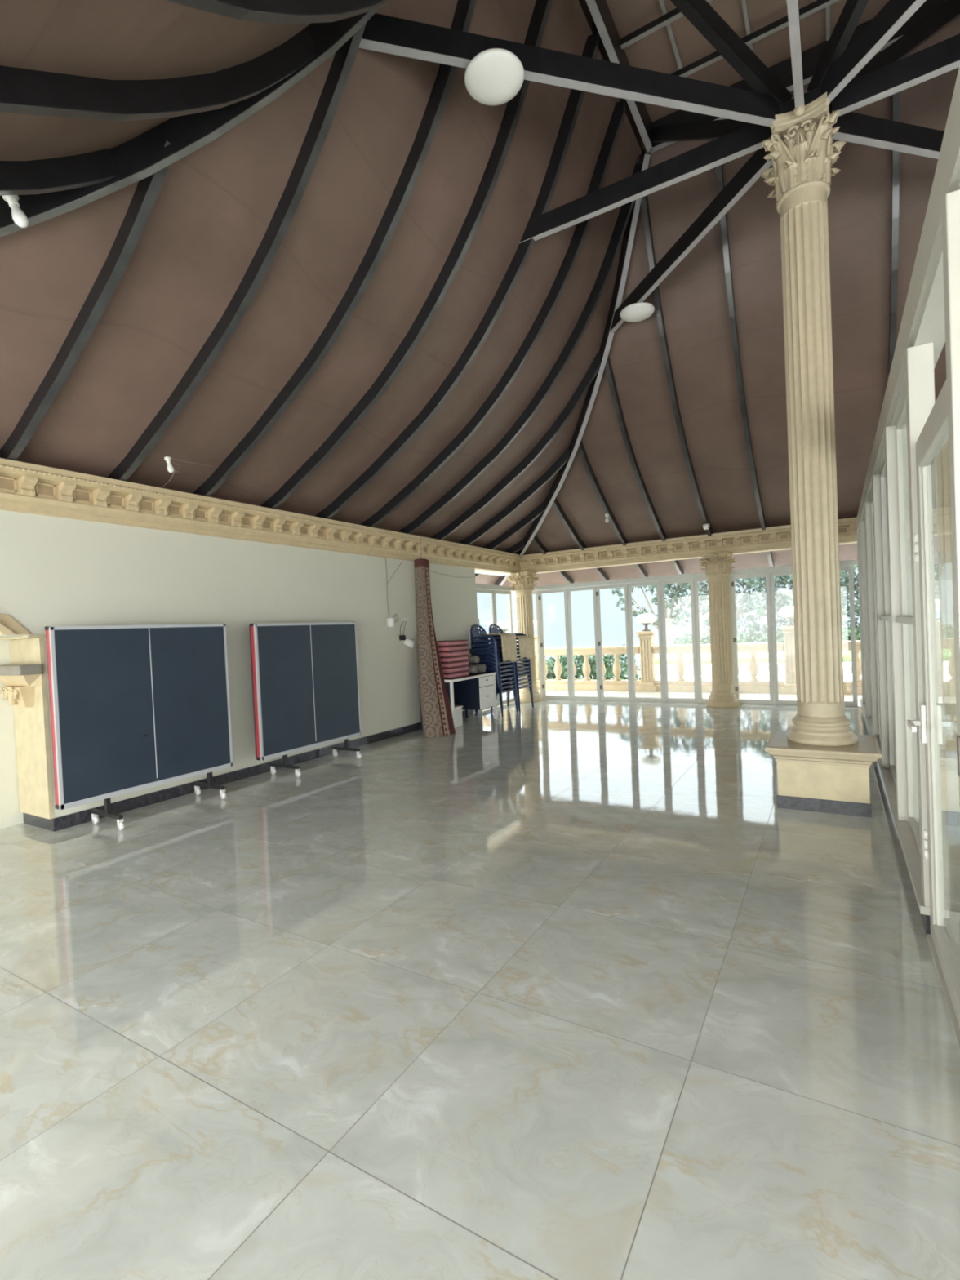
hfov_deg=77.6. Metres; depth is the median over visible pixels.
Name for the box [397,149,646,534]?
rafter
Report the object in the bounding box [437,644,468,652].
seat cushion
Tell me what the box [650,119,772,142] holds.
strut
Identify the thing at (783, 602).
tree
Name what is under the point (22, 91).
rafter
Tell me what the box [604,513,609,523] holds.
light bulb
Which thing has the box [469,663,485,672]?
rolled blanket
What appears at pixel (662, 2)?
batten
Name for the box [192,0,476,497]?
rafter
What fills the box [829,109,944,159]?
roof beam
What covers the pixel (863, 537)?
trim
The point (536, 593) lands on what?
door
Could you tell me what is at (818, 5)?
batten
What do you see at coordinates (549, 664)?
bush
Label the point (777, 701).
door
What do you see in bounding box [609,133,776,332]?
roof beam
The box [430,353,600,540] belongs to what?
rafter
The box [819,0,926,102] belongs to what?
roof beam
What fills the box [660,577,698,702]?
door
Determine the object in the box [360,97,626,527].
rafter
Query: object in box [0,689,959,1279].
floor
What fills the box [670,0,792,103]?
ceiling beam
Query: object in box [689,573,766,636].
tree
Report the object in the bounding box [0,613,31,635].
arch stone
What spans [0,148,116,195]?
rafter
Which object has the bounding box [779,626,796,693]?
post
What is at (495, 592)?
door
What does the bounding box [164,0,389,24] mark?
rafter
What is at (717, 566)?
fluted column
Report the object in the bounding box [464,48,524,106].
ceiling lamp
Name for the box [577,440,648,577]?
rafter
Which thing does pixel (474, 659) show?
rolled blanket
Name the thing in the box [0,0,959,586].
ceiling
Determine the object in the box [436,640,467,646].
seat cushion
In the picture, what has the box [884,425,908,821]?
trim
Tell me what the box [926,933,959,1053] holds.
trim
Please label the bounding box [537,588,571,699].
door
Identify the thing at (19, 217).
light bulb
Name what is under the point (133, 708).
table
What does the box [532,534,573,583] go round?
rafter
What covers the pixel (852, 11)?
strut
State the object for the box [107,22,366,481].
rafter
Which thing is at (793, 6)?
roof beam
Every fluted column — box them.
[506,571,542,702]
[698,551,739,707]
[760,91,882,817]
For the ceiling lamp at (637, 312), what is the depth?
6.81 m
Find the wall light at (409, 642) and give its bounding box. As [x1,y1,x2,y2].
[399,617,415,648]
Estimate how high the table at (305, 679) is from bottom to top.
1.570 m
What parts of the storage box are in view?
lid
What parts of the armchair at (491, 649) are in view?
armrest, seat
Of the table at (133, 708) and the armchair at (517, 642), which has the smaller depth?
the table at (133, 708)
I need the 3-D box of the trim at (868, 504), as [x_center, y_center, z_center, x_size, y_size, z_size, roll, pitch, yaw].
[4.025,-0.205,6.097,0.090,2.395,0.100,-2,1,31]
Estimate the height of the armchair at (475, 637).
0.846 m
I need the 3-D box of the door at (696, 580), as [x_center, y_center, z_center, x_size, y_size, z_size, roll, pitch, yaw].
[3.899,0.001,9.930,0.571,2.103,0.040,-2,1,31]
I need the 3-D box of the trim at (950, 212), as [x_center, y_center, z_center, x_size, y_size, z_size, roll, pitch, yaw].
[1.364,0.062,1.637,0.097,2.530,0.080,-2,1,31]
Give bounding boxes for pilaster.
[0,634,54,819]
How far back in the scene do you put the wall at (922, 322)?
2.23 m
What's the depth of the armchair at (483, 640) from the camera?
9.73 m
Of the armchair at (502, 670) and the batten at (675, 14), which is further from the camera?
the armchair at (502, 670)
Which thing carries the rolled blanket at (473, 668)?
on the office desk at (475, 691)
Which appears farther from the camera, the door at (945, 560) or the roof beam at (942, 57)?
the door at (945, 560)
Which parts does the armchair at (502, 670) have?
armrest, seat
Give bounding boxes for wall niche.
[0,640,23,828]
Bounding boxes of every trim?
[0,457,523,574]
[475,583,515,591]
[520,506,951,573]
[533,551,951,591]
[542,698,956,710]
[857,532,866,704]
[859,698,930,915]
[860,520,871,717]
[864,501,878,737]
[871,473,889,768]
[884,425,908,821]
[904,342,934,906]
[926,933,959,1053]
[941,189,959,809]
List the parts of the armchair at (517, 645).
seat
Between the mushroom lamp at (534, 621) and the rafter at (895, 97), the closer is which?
the rafter at (895, 97)
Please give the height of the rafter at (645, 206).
4.352 m
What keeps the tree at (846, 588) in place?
on the ground
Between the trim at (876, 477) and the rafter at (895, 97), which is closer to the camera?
the trim at (876, 477)
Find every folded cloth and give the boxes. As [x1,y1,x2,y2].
[484,632,516,662]
[515,635,533,658]
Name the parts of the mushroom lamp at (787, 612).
globe, stem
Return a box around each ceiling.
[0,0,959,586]
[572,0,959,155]
[605,0,888,122]
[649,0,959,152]
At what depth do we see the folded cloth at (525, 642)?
10.22 m
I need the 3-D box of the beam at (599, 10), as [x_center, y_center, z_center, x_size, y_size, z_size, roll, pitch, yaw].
[1.014,-5.297,5.029,0.062,0.265,3.140,-2,1,31]
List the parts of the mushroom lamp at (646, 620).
globe, stem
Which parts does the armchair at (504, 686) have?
seat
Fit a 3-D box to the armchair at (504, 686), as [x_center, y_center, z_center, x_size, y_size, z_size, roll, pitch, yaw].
[0.228,0.743,9.912,0.600,0.846,0.602,-2,1,31]
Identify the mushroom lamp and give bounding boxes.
[497,621,509,632]
[533,619,537,627]
[635,613,656,631]
[777,605,794,626]
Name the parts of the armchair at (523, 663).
seat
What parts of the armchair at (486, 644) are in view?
armrest, seat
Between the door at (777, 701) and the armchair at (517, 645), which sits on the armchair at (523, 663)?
the armchair at (517, 645)
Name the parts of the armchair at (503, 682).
armrest, seat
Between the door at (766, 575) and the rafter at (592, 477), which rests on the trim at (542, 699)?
the door at (766, 575)
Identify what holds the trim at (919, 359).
on the trim at (912, 855)
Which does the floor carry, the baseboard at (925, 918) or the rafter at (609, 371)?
the baseboard at (925, 918)
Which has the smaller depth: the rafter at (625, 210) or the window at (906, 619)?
the window at (906, 619)
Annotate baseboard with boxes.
[22,709,472,831]
[862,712,930,934]
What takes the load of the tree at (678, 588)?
on the ground
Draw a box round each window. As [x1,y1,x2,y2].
[871,497,880,742]
[880,459,895,783]
[895,394,919,853]
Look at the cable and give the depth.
9.51 m
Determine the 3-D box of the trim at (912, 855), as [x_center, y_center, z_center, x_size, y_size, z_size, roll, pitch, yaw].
[3.842,1.027,5.690,0.150,0.035,7.320,-2,1,31]
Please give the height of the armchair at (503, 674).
0.846 m
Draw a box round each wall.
[0,510,477,817]
[625,661,951,682]
[856,65,959,533]
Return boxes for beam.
[358,13,780,126]
[475,570,509,575]
[519,123,771,243]
[585,0,653,152]
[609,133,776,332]
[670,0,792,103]
[786,0,804,108]
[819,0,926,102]
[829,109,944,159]
[831,33,959,116]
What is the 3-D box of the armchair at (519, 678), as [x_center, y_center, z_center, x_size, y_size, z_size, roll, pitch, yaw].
[0.529,0.654,10.427,0.600,0.846,0.602,-2,1,31]
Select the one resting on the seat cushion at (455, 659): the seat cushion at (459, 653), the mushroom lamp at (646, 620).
the seat cushion at (459, 653)
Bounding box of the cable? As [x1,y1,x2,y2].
[429,569,474,577]
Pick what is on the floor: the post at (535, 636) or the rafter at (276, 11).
the post at (535, 636)
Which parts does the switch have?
cord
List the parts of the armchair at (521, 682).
seat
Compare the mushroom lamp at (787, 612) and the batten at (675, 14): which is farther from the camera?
the mushroom lamp at (787, 612)
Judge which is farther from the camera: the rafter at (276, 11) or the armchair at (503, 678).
the armchair at (503, 678)
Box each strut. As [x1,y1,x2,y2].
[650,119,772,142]
[806,0,868,91]
[828,0,959,111]
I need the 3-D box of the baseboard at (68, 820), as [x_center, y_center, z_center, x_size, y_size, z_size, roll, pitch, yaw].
[-1.851,1.315,7.543,0.502,0.100,6.515,-2,1,31]
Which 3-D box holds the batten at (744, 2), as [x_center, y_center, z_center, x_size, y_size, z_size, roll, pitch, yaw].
[1.951,-5.480,4.598,0.030,0.042,2.850,-2,1,31]
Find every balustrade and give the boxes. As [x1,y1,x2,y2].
[534,645,640,691]
[653,642,784,693]
[842,638,955,696]
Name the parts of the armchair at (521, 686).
leg, seat, leg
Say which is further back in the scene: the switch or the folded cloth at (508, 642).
the folded cloth at (508, 642)
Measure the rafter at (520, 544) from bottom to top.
0.827 m
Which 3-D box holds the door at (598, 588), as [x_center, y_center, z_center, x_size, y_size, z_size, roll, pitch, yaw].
[2.424,0.051,10.805,0.583,2.103,0.048,-2,1,31]
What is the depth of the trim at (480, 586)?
10.79 m
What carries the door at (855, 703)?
on the trim at (542, 699)
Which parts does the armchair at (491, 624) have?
backrest, leg, armrest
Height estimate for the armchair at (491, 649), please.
0.846 m
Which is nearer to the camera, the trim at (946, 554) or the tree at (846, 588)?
the trim at (946, 554)
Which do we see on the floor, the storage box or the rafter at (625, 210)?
the storage box
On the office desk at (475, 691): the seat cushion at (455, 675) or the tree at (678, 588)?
the seat cushion at (455, 675)
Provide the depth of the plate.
4.27 m
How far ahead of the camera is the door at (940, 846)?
2.28 m
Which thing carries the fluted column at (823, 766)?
on the floor
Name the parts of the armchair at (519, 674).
seat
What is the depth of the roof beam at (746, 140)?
4.97 m
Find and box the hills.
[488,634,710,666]
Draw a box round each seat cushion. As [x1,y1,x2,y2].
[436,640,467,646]
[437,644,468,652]
[438,649,468,657]
[440,655,468,662]
[440,660,469,668]
[442,665,469,673]
[443,671,470,679]
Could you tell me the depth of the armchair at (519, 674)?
10.47 m
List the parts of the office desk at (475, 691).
leg, panel, leg, leg, drawer, drawer, leg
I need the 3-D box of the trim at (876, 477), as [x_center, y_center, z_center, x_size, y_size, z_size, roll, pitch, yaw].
[3.310,-0.151,4.894,0.090,2.395,0.100,-2,1,31]
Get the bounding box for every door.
[475,588,498,710]
[493,590,514,706]
[532,590,542,698]
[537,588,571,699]
[566,586,600,700]
[595,583,632,701]
[627,581,664,702]
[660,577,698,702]
[693,575,734,702]
[730,572,774,704]
[769,570,796,705]
[840,565,857,706]
[906,378,959,1028]
[943,557,956,708]
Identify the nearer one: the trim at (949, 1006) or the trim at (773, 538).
the trim at (949, 1006)
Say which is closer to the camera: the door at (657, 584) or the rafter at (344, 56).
the rafter at (344, 56)
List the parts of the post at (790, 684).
post, moulding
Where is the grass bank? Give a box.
[654,648,951,664]
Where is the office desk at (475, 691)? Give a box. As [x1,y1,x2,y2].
[417,671,497,729]
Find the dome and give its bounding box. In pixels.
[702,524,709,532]
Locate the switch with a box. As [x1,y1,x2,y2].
[385,557,403,626]
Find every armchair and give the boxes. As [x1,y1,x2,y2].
[471,624,515,675]
[471,628,515,679]
[471,632,515,684]
[471,645,516,688]
[471,648,516,692]
[471,652,516,696]
[472,659,517,700]
[475,671,518,712]
[475,675,518,716]
[483,662,517,704]
[485,666,517,708]
[488,623,531,672]
[488,631,531,679]
[490,627,531,676]
[490,644,532,684]
[493,668,533,707]
[493,671,533,711]
[500,649,532,688]
[503,660,533,699]
[504,664,533,703]
[514,653,532,692]
[516,657,533,696]
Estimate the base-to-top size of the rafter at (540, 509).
1.257 m
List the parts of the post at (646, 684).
post, moulding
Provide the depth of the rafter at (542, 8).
5.14 m
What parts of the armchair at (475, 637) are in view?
backrest, armrest, leg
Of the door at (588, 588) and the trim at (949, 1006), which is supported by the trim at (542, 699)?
the door at (588, 588)
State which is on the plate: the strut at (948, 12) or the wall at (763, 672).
the strut at (948, 12)
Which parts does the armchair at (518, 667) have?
seat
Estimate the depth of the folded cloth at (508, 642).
9.70 m
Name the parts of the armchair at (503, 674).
armrest, seat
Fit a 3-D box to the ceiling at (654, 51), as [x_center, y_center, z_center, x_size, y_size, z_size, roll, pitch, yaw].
[2.257,-5.528,4.314,3.120,0.040,3.320,-2,1,31]
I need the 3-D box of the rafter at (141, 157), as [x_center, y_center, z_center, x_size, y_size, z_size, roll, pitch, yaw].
[-3.091,-2.852,2.903,6.978,4.372,0.048,-3,1,-14]
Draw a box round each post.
[533,635,538,688]
[635,631,657,692]
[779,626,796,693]
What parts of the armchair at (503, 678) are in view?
armrest, seat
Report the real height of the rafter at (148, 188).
1.990 m
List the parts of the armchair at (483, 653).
armrest, seat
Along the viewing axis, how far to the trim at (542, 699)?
10.23 m
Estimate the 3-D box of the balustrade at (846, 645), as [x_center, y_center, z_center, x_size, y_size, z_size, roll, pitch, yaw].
[6.927,0.473,10.339,2.380,0.940,0.260,-2,1,31]
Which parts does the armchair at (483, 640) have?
backrest, armrest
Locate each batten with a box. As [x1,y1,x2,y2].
[620,0,711,48]
[658,0,685,77]
[671,0,839,77]
[741,0,753,52]
[826,5,830,40]
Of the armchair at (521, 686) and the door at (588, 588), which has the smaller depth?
the armchair at (521, 686)
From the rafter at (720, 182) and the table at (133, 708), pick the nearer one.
the table at (133, 708)
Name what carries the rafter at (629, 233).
hanging from the ceiling at (214, 206)
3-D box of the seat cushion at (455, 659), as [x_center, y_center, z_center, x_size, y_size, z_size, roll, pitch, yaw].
[-0.476,0.283,8.843,0.405,0.074,0.530,-2,1,31]
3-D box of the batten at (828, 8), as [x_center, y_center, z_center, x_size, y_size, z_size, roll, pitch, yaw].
[2.483,-5.498,4.280,0.030,0.042,2.850,-2,1,31]
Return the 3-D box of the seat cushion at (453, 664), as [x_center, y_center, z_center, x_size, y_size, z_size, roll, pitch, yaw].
[-0.465,0.360,8.839,0.405,0.074,0.530,-2,1,31]
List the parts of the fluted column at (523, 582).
moulding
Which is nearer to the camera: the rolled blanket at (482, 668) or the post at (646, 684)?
the rolled blanket at (482, 668)
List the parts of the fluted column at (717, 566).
moulding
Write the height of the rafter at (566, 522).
1.358 m
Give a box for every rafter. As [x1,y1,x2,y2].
[0,3,384,236]
[0,26,315,120]
[0,138,170,460]
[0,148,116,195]
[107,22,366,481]
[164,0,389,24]
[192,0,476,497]
[260,0,553,509]
[314,22,599,519]
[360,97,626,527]
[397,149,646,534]
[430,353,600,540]
[457,447,569,545]
[475,538,524,577]
[482,502,544,549]
[493,154,650,586]
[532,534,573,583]
[552,497,608,580]
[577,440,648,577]
[601,351,684,573]
[636,155,713,536]
[715,164,773,566]
[888,91,900,377]
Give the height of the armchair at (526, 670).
0.846 m
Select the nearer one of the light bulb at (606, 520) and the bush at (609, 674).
the light bulb at (606, 520)
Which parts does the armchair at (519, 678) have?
seat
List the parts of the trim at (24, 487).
coffer panel, coffer frame, coffer frame, coffer panel, coffer frame, coffer panel, coffer frame, coffer panel, coffer panel, coffer frame, coffer panel, coffer frame, coffer panel, coffer frame, coffer panel, coffer frame, coffer panel, coffer frame, coffer panel, coffer frame, coffer panel, coffer frame, coffer panel, coffer frame, coffer panel, coffer panel, coffer panel, coffer panel, coffer panel, coffer panel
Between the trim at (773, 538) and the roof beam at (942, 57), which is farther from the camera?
the trim at (773, 538)
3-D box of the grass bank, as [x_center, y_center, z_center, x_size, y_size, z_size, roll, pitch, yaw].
[12.270,0.932,13.294,16.600,1.400,2.700,-2,1,31]
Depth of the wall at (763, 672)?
14.78 m
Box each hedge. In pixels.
[671,630,784,653]
[776,624,954,651]
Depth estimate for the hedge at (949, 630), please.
16.49 m
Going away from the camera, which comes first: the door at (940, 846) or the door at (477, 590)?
the door at (940, 846)
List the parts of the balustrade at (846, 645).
rail, rail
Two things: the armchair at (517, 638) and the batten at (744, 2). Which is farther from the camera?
the armchair at (517, 638)
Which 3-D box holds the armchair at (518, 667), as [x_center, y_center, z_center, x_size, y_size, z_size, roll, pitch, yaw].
[0.515,0.456,10.426,0.600,0.846,0.602,-2,1,31]
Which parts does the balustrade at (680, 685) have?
rail, rail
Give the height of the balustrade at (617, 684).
0.940 m
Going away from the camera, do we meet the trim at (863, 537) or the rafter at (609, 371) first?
the trim at (863, 537)
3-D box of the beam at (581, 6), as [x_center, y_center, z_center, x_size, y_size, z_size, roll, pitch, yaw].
[2.261,-5.443,4.316,3.600,0.290,3.800,-2,1,31]
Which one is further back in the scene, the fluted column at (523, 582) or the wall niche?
the fluted column at (523, 582)
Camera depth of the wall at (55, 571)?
6.05 m
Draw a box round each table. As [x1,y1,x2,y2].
[44,623,233,830]
[248,622,361,777]
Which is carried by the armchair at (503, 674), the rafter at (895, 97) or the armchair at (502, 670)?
the armchair at (502, 670)
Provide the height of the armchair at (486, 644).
0.846 m
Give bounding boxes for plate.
[779,86,826,119]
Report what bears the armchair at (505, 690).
on the floor
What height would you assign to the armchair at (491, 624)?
0.846 m
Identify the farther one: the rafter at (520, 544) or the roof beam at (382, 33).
the rafter at (520, 544)
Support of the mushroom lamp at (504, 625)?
on the post
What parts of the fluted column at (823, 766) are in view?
moulding, plinth skirting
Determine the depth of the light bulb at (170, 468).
4.93 m
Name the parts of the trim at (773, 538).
coffer panel, coffer panel, coffer panel, coffer panel, coffer panel, coffer panel, coffer panel, coffer panel, coffer panel, coffer panel, coffer panel, coffer panel, coffer frame, coffer panel, coffer frame, coffer panel, coffer panel, coffer frame, coffer panel, coffer frame, coffer panel, coffer frame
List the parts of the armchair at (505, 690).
seat, leg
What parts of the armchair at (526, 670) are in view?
seat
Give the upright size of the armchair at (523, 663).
0.846 m
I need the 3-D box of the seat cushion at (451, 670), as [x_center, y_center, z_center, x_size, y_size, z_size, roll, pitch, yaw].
[-0.468,0.439,8.845,0.405,0.074,0.530,-2,1,31]
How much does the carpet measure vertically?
2.456 m
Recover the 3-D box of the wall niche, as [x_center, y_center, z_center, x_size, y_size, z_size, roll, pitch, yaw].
[-5.200,0.651,2.680,0.190,1.900,5.240,-2,1,31]
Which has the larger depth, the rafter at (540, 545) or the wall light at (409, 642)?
the rafter at (540, 545)
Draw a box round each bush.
[517,658,564,679]
[546,643,640,679]
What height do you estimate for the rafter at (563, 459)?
1.807 m
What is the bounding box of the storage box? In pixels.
[453,705,462,727]
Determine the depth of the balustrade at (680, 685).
11.64 m
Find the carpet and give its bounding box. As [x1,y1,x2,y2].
[413,558,455,737]
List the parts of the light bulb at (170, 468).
bulb glass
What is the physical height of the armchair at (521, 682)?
0.846 m
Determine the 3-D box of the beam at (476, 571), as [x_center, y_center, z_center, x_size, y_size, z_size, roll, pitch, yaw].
[0.096,-1.334,11.126,0.350,0.150,1.830,-2,1,31]
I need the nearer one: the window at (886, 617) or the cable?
the window at (886, 617)
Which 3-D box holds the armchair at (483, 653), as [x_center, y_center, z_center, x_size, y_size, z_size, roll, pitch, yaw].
[0.204,0.413,9.911,0.600,0.846,0.602,-2,1,31]
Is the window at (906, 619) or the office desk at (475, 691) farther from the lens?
the office desk at (475, 691)
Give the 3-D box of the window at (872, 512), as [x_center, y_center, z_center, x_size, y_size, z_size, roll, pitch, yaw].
[3.687,-0.179,5.484,0.035,2.395,1.300,-2,1,31]
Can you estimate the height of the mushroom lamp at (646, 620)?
0.370 m
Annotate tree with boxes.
[611,577,707,644]
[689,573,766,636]
[742,565,857,636]
[840,564,944,630]
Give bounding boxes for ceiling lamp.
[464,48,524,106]
[619,302,654,322]
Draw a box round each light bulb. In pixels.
[2,195,28,227]
[162,456,212,486]
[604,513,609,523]
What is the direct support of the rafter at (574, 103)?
hanging from the ceiling at (214, 206)
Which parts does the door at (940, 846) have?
handle, handle plate, glass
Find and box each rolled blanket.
[467,655,479,663]
[467,665,478,673]
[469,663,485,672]
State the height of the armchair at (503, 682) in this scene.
0.846 m
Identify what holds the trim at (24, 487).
attached to the wall at (55, 571)
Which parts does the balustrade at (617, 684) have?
rail, rail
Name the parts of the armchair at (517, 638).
backrest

